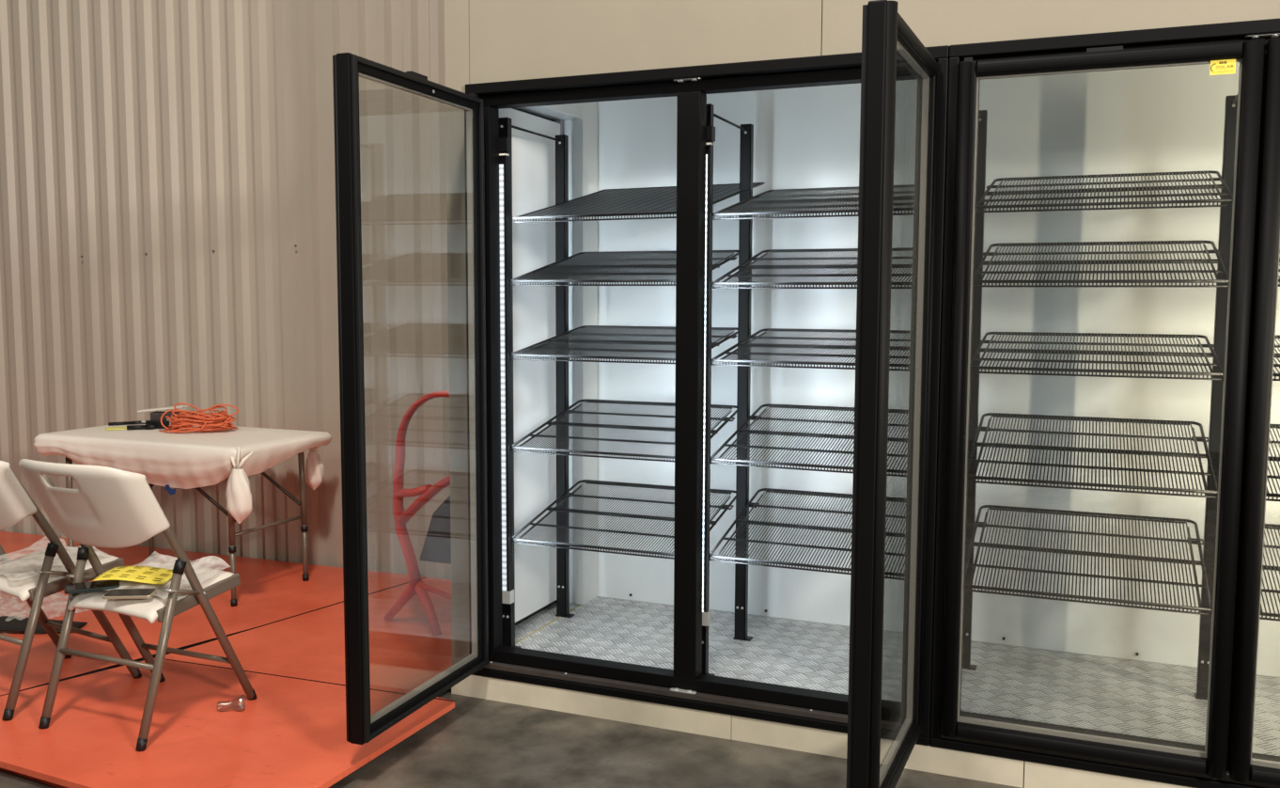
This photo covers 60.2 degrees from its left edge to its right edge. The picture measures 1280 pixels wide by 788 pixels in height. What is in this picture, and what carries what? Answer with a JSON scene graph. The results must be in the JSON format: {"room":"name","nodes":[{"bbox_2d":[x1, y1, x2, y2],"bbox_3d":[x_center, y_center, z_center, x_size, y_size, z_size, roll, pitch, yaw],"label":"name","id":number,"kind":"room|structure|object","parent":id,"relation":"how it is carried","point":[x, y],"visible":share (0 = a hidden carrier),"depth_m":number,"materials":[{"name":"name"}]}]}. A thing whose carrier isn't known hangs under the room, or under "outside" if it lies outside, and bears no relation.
{"room":"warehouse","nodes":[
{"label":"warehouse","id":0,"kind":"room"},
{"bbox_2d":[0,0,451,578],"bbox_3d":[-4.247,-1.687,6.384,8.888,5.000,0.068,2,5,21],"label":"wall","id":1,"kind":"structure","parent":0,"point":[168,220],"depth_m":5.63,"materials":[{"name":"beige metal"}]},
{"bbox_2d":[0,690,1024,787],"bbox_3d":[-2.286,1.349,1.124,17.000,0.100,9.600,2,6,23],"label":"floor","id":2,"kind":"structure","parent":0,"point":[479,742],"depth_m":3.34,"materials":[{"name":"concrete"}]},
{"bbox_2d":[0,530,454,787],"bbox_3d":[-3.560,0.913,5.127,6.544,0.050,2.355,2,6,23],"label":"wooden platform","id":3,"kind":"object","parent":2,"relation":"on","point":[286,632],"visible":0.56,"depth_m":3.82,"materials":[{"name":"red wood"}]},
{"bbox_2d":[0,615,87,631],"bbox_3d":[-2.574,0.930,4.456,0.621,0.034,0.160,0,5,-5],"label":"strap","id":4,"kind":"object","parent":3,"relation":"on","point":[15,623],"visible":0.57,"depth_m":4.46,"materials":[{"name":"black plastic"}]},
{"bbox_2d":[0,592,89,633],"bbox_3d":[-2.766,0.872,4.744,0.760,0.100,0.460,2,6,23],"label":"plastic bag","id":5,"kind":"object","parent":3,"relation":"on","point":[54,596],"visible":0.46,"depth_m":4.63,"materials":[{"name":"white plastic"}]},
{"bbox_2d":[0,460,141,719],"bbox_3d":[-2.094,0.586,3.749,0.477,0.867,0.569,3,6,31],"label":"folding chair","id":6,"kind":"object","parent":3,"relation":"on","point":[16,504],"visible":0.75,"depth_m":3.60,"materials":[{"name":"beige plastic"}]},
{"bbox_2d":[0,535,104,579],"bbox_3d":[-2.075,0.558,3.795,0.357,0.057,0.324,3,6,31],"label":"plastic film","id":7,"kind":"object","parent":6,"relation":"on","point":[36,563],"visible":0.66,"depth_m":3.78,"materials":[{"name":"white plastic"}]},
{"bbox_2d":[18,458,257,750],"bbox_3d":[-1.597,0.610,3.506,0.477,0.867,0.569,2,6,24],"label":"folding chair","id":8,"kind":"object","parent":3,"relation":"on","point":[110,507],"visible":0.8,"depth_m":3.35,"materials":[{"name":"beige plastic"}]},
{"bbox_2d":[64,578,119,593],"bbox_3d":[-1.732,0.608,3.494,0.155,0.016,0.078,-2,6,-24],"label":"phone","id":9,"kind":"object","parent":8,"relation":"on","point":[102,585],"visible":0.87,"depth_m":3.48,"materials":[{"name":"black"}]},
{"bbox_2d":[102,588,156,598],"bbox_3d":[-1.576,0.617,3.414,0.145,0.014,0.072,0,5,-5],"label":"phone","id":10,"kind":"object","parent":8,"relation":"on","point":[123,593],"visible":1,"depth_m":3.40,"materials":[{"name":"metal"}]},
{"bbox_2d":[110,550,231,598],"bbox_3d":[-1.554,0.580,3.578,0.357,0.056,0.324,2,5,20],"label":"plastic film","id":11,"kind":"object","parent":8,"relation":"on","point":[206,559],"visible":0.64,"depth_m":3.66,"materials":[{"name":"white plastic"}]},
{"bbox_2d":[92,565,172,584],"bbox_3d":[-1.615,0.581,3.560,0.235,0.025,0.135,1,5,5],"label":"sheet","id":12,"kind":"object","parent":11,"relation":"on","point":[137,573],"visible":0.96,"depth_m":3.54,"materials":[{"name":"yellow paper"}]},
{"bbox_2d":[65,433,327,606],"bbox_3d":[-2.124,0.535,5.185,1.190,0.702,0.610,2,6,23],"label":"folding table","id":13,"kind":"object","parent":3,"relation":"on","point":[301,456],"visible":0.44,"depth_m":5.18,"materials":[{"name":"beige plastic"}]},
{"bbox_2d":[33,420,331,523],"bbox_3d":[-2.094,0.336,5.151,1.287,0.326,0.714,2,6,23],"label":"tablecloth","id":14,"kind":"object","parent":13,"relation":"on","point":[189,460],"visible":0.94,"depth_m":4.87,"materials":[{"name":"white fabric"}]},
{"bbox_2d":[105,426,126,430],"bbox_3d":[-2.506,0.165,5.285,0.090,0.004,0.090,-3,6,-29],"label":"pad","id":15,"kind":"object","parent":14,"relation":"on","point":[108,428],"visible":1,"depth_m":5.27,"materials":[{"name":"yellow paper"}]},
{"bbox_2d":[108,420,141,425],"bbox_3d":[-2.540,0.144,5.450,0.150,0.017,0.018,-3,6,-32],"label":"marker pen","id":16,"kind":"object","parent":14,"relation":"on","point":[137,421],"visible":1,"depth_m":5.44,"materials":[{"name":"black plastic"}]},
{"bbox_2d":[126,423,156,429],"bbox_3d":[-2.375,0.158,5.262,0.125,0.023,0.025,-2,5,-20],"label":"marker pen","id":17,"kind":"object","parent":14,"relation":"on","point":[148,426],"visible":1,"depth_m":5.25,"materials":[{"name":"black plastic"}]},
{"bbox_2d":[137,405,188,428],"bbox_3d":[-2.302,0.109,5.341,0.224,0.107,0.094,0,5,3],"label":"tape dispenser","id":18,"kind":"object","parent":14,"relation":"on","point":[155,416],"visible":0.63,"depth_m":5.31,"materials":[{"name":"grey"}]},
{"bbox_2d":[164,483,176,494],"bbox_3d":[-2.053,0.419,4.827,0.059,0.048,0.014,0,5,3],"label":"tape","id":19,"kind":"object","parent":14,"relation":"attached to","point":[166,488],"visible":1,"depth_m":4.83,"materials":[{"name":"blue plastic"}]},
{"bbox_2d":[158,402,238,432],"bbox_3d":[-2.068,0.105,5.212,0.353,0.132,0.220,1,5,5],"label":"extension cord","id":20,"kind":"object","parent":14,"relation":"on","point":[184,419],"visible":1,"depth_m":5.16,"materials":[{"name":"orange rubber"}]},
{"bbox_2d":[383,390,451,636],"bbox_3d":[-0.802,0.468,4.412,0.537,0.973,0.275,1,5,5],"label":"stand","id":21,"kind":"object","parent":3,"relation":"on","point":[437,544],"visible":0.59,"depth_m":4.43,"materials":[{"name":"red"}]},
{"bbox_2d":[512,101,597,624],"bbox_3d":[-0.397,-0.291,4.205,0.156,2.365,0.785,2,6,23],"label":"wall","id":22,"kind":"structure","parent":0,"point":[580,120],"depth_m":4.45,"materials":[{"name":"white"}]},
{"bbox_2d":[499,108,562,622],"bbox_3d":[-0.443,-0.093,4.153,0.035,1.920,0.622,2,6,23],"label":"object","id":23,"kind":"structure","parent":22,"relation":"in","point":[533,155],"depth_m":4.20,"materials":[{"name":"white"}]},
{"bbox_2d":[444,0,1279,665],"bbox_3d":[1.797,-0.532,2.788,5.285,3.218,0.088,2,6,23],"label":"wall","id":24,"kind":"structure","parent":0,"point":[486,40],"depth_m":3.43,"materials":[{"name":"beige paint"}]},
{"bbox_2d":[332,0,1279,787],"bbox_3d":[0.730,0.059,2.868,3.130,2.018,0.846,2,6,23],"label":"door frame","id":25,"kind":"structure","parent":24,"relation":"attached to","point":[891,53],"depth_m":3.09,"materials":[{"name":"black metal"}]},
{"bbox_2d":[451,673,1195,787],"bbox_3d":[1.788,1.113,2.925,5.283,0.081,0.088,2,6,23],"label":"refrigerator base","id":26,"kind":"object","parent":24,"relation":"attached to","point":[1000,770],"depth_m":3.45,"materials":[{"name":"paint"}]},
{"bbox_2d":[515,595,1279,755],"bbox_3d":[1.980,1.040,3.375,5.280,0.146,0.891,2,6,23],"label":"floor","id":27,"kind":"structure","parent":0,"point":[1138,697],"depth_m":3.75,"materials":[{"name":"metal"}]},
{"bbox_2d":[499,117,574,647],"bbox_3d":[-0.376,-0.035,4.068,0.064,1.860,0.478,2,6,23],"label":"upright","id":28,"kind":"object","parent":27,"relation":"on","point":[505,123],"visible":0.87,"depth_m":4.21,"materials":[{"name":"black metal"}]},
{"bbox_2d":[499,138,514,604],"bbox_3d":[-0.473,-0.066,3.837,0.054,1.612,0.031,2,6,23],"label":"led light","id":29,"kind":"object","parent":28,"relation":"attached to","point":[505,144],"visible":0.75,"depth_m":3.82,"materials":[{"name":"beige plastic"}]},
{"bbox_2d":[511,479,735,559],"bbox_3d":[-0.038,0.447,4.038,0.694,0.140,0.587,2,5,22],"label":"wire shelf","id":30,"kind":"object","parent":28,"relation":"attached to","point":[724,507],"visible":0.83,"depth_m":4.00,"materials":[{"name":"black metal"}]},
{"bbox_2d":[510,325,737,363],"bbox_3d":[-0.031,-0.183,3.982,0.694,0.106,0.593,2,6,23],"label":"wire shelf","id":31,"kind":"object","parent":28,"relation":"attached to","point":[561,339],"visible":0.8,"depth_m":3.92,"materials":[{"name":"black metal"}]},
{"bbox_2d":[509,249,738,285],"bbox_3d":[-0.032,-0.454,3.959,0.694,0.139,0.588,2,5,22],"label":"wire shelf","id":32,"kind":"object","parent":28,"relation":"attached to","point":[579,264],"visible":0.87,"depth_m":3.90,"materials":[{"name":"black metal"}]},
{"bbox_2d":[511,398,736,462],"bbox_3d":[-0.036,0.123,4.010,0.694,0.138,0.588,2,5,22],"label":"wire shelf","id":33,"kind":"object","parent":28,"relation":"attached to","point":[550,422],"visible":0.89,"depth_m":3.97,"materials":[{"name":"black metal"}]},
{"bbox_2d":[701,103,753,674],"bbox_3d":[0.299,-0.008,3.787,0.064,1.860,0.478,2,6,23],"label":"upright","id":34,"kind":"object","parent":27,"relation":"on","point":[746,147],"visible":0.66,"depth_m":3.96,"materials":[{"name":"black metal"}]},
{"bbox_2d":[513,182,764,222],"bbox_3d":[0.012,-0.680,3.916,0.671,0.169,0.648,3,6,27],"label":"shelf","id":35,"kind":"object","parent":34,"relation":"attached to","point":[646,201],"visible":0.87,"depth_m":3.85,"materials":[{"name":"black metal"}]},
{"bbox_2d":[702,125,715,625],"bbox_3d":[0.204,-0.044,3.555,0.054,1.602,0.031,2,6,23],"label":"led light","id":36,"kind":"object","parent":34,"relation":"attached to","point":[710,130],"visible":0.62,"depth_m":3.54,"materials":[{"name":"beige plastic"}]},
{"bbox_2d":[708,487,906,579],"bbox_3d":[0.645,0.461,3.750,0.694,0.150,0.585,2,6,23],"label":"wire shelf","id":37,"kind":"object","parent":34,"relation":"attached to","point":[750,503],"visible":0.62,"depth_m":3.72,"materials":[{"name":"black metal"}]},
{"bbox_2d":[709,403,908,476],"bbox_3d":[0.648,0.144,3.717,0.694,0.147,0.586,2,6,23],"label":"wire shelf","id":38,"kind":"object","parent":34,"relation":"attached to","point":[752,416],"visible":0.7,"depth_m":3.68,"materials":[{"name":"black metal"}]},
{"bbox_2d":[710,327,910,371],"bbox_3d":[0.650,-0.155,3.699,0.694,0.105,0.594,2,6,23],"label":"wire shelf","id":39,"kind":"object","parent":34,"relation":"attached to","point":[741,344],"visible":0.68,"depth_m":3.64,"materials":[{"name":"black metal"}]},
{"bbox_2d":[711,247,912,288],"bbox_3d":[0.651,-0.421,3.670,0.694,0.147,0.586,2,6,23],"label":"wire shelf","id":40,"kind":"object","parent":34,"relation":"attached to","point":[742,266],"visible":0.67,"depth_m":3.63,"materials":[{"name":"black metal"}]},
{"bbox_2d":[712,184,914,219],"bbox_3d":[0.654,-0.636,3.640,0.694,0.145,0.586,3,6,24],"label":"wire shelf","id":41,"kind":"object","parent":34,"relation":"attached to","point":[790,206],"visible":0.7,"depth_m":3.57,"materials":[{"name":"black metal"}]},
{"bbox_2d":[960,109,987,710],"bbox_3d":[1.032,0.022,3.482,0.064,1.860,0.478,2,6,23],"label":"upright","id":42,"kind":"object","parent":27,"relation":"on","point":[983,114],"visible":0.3,"depth_m":3.66,"materials":[{"name":"black metal"}]},
{"bbox_2d":[964,504,1212,615],"bbox_3d":[1.375,0.496,3.431,0.694,0.161,0.582,2,5,22],"label":"wire shelf","id":43,"kind":"object","parent":42,"relation":"attached to","point":[983,524],"visible":0.98,"depth_m":3.38,"materials":[{"name":"black metal"}]},
{"bbox_2d":[967,412,1217,498],"bbox_3d":[1.377,0.175,3.402,0.694,0.152,0.585,2,5,22],"label":"wire shelf","id":44,"kind":"object","parent":42,"relation":"attached to","point":[987,429],"visible":0.97,"depth_m":3.35,"materials":[{"name":"black metal"}]},
{"bbox_2d":[970,331,1223,380],"bbox_3d":[1.380,-0.125,3.375,0.694,0.104,0.594,2,6,22],"label":"wire shelf","id":45,"kind":"object","parent":42,"relation":"attached to","point":[988,350],"visible":0.98,"depth_m":3.30,"materials":[{"name":"black metal"}]},
{"bbox_2d":[1194,94,1237,699],"bbox_3d":[1.705,0.049,3.202,0.064,1.860,0.478,2,6,23],"label":"upright","id":46,"kind":"object","parent":27,"relation":"on","point":[1231,101],"visible":0.32,"depth_m":3.39,"materials":[{"name":"black metal"}]},
{"bbox_2d":[973,240,1229,287],"bbox_3d":[1.382,-0.397,3.346,0.694,0.152,0.585,2,6,23],"label":"wire shelf","id":47,"kind":"object","parent":46,"relation":"attached to","point":[1218,259],"visible":0.98,"depth_m":3.28,"materials":[{"name":"black metal"}]},
{"bbox_2d":[975,170,1233,213],"bbox_3d":[1.393,-0.614,3.340,0.694,0.156,0.584,2,6,23],"label":"wire shelf","id":48,"kind":"object","parent":46,"relation":"attached to","point":[1214,185],"visible":0.96,"depth_m":3.25,"materials":[{"name":"black metal"}]},
{"bbox_2d":[597,62,1279,676],"bbox_3d":[2.168,-0.229,3.612,5.210,2.365,0.107,2,6,23],"label":"wall","id":49,"kind":"structure","parent":0,"point":[1163,118],"depth_m":3.96,"materials":[{"name":"grey metal"}]},
{"bbox_3d":[2.408,0.078,2.909,0.064,1.860,0.478,2,6,23],"label":"upright","id":50,"kind":"object","parent":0,"visible":0},
{"bbox_2d":[1259,523,1279,621],"bbox_3d":[2.082,0.522,3.142,0.694,0.161,0.582,2,6,23],"label":"wire shelf","id":51,"kind":"object","parent":50,"relation":"attached to","point":[1272,525],"visible":0.29,"depth_m":3.19,"materials":[{"name":"black metal"}]},
{"bbox_2d":[1265,423,1279,500],"bbox_3d":[2.083,0.201,3.115,0.694,0.152,0.585,2,6,23],"label":"wire shelf","id":52,"kind":"object","parent":50,"relation":"attached to","point":[1273,426],"visible":0.16,"depth_m":3.15,"materials":[{"name":"black metal"}]},
{"bbox_2d":[1272,334,1279,380],"bbox_3d":[2.086,-0.099,3.092,0.694,0.104,0.594,2,6,23],"label":"wire shelf","id":53,"kind":"object","parent":50,"relation":"attached to","point":[1276,355],"visible":0.12,"depth_m":3.10,"materials":[{"name":"black metal"}]},
{"bbox_2d":[1278,257,1279,286],"bbox_3d":[2.085,-0.371,3.064,0.694,0.152,0.585,2,6,23],"label":"wire shelf","id":54,"kind":"object","parent":50,"relation":"attached to","point":[1279,257],"visible":0.02,"depth_m":2.94,"materials":[{"name":"black metal"}]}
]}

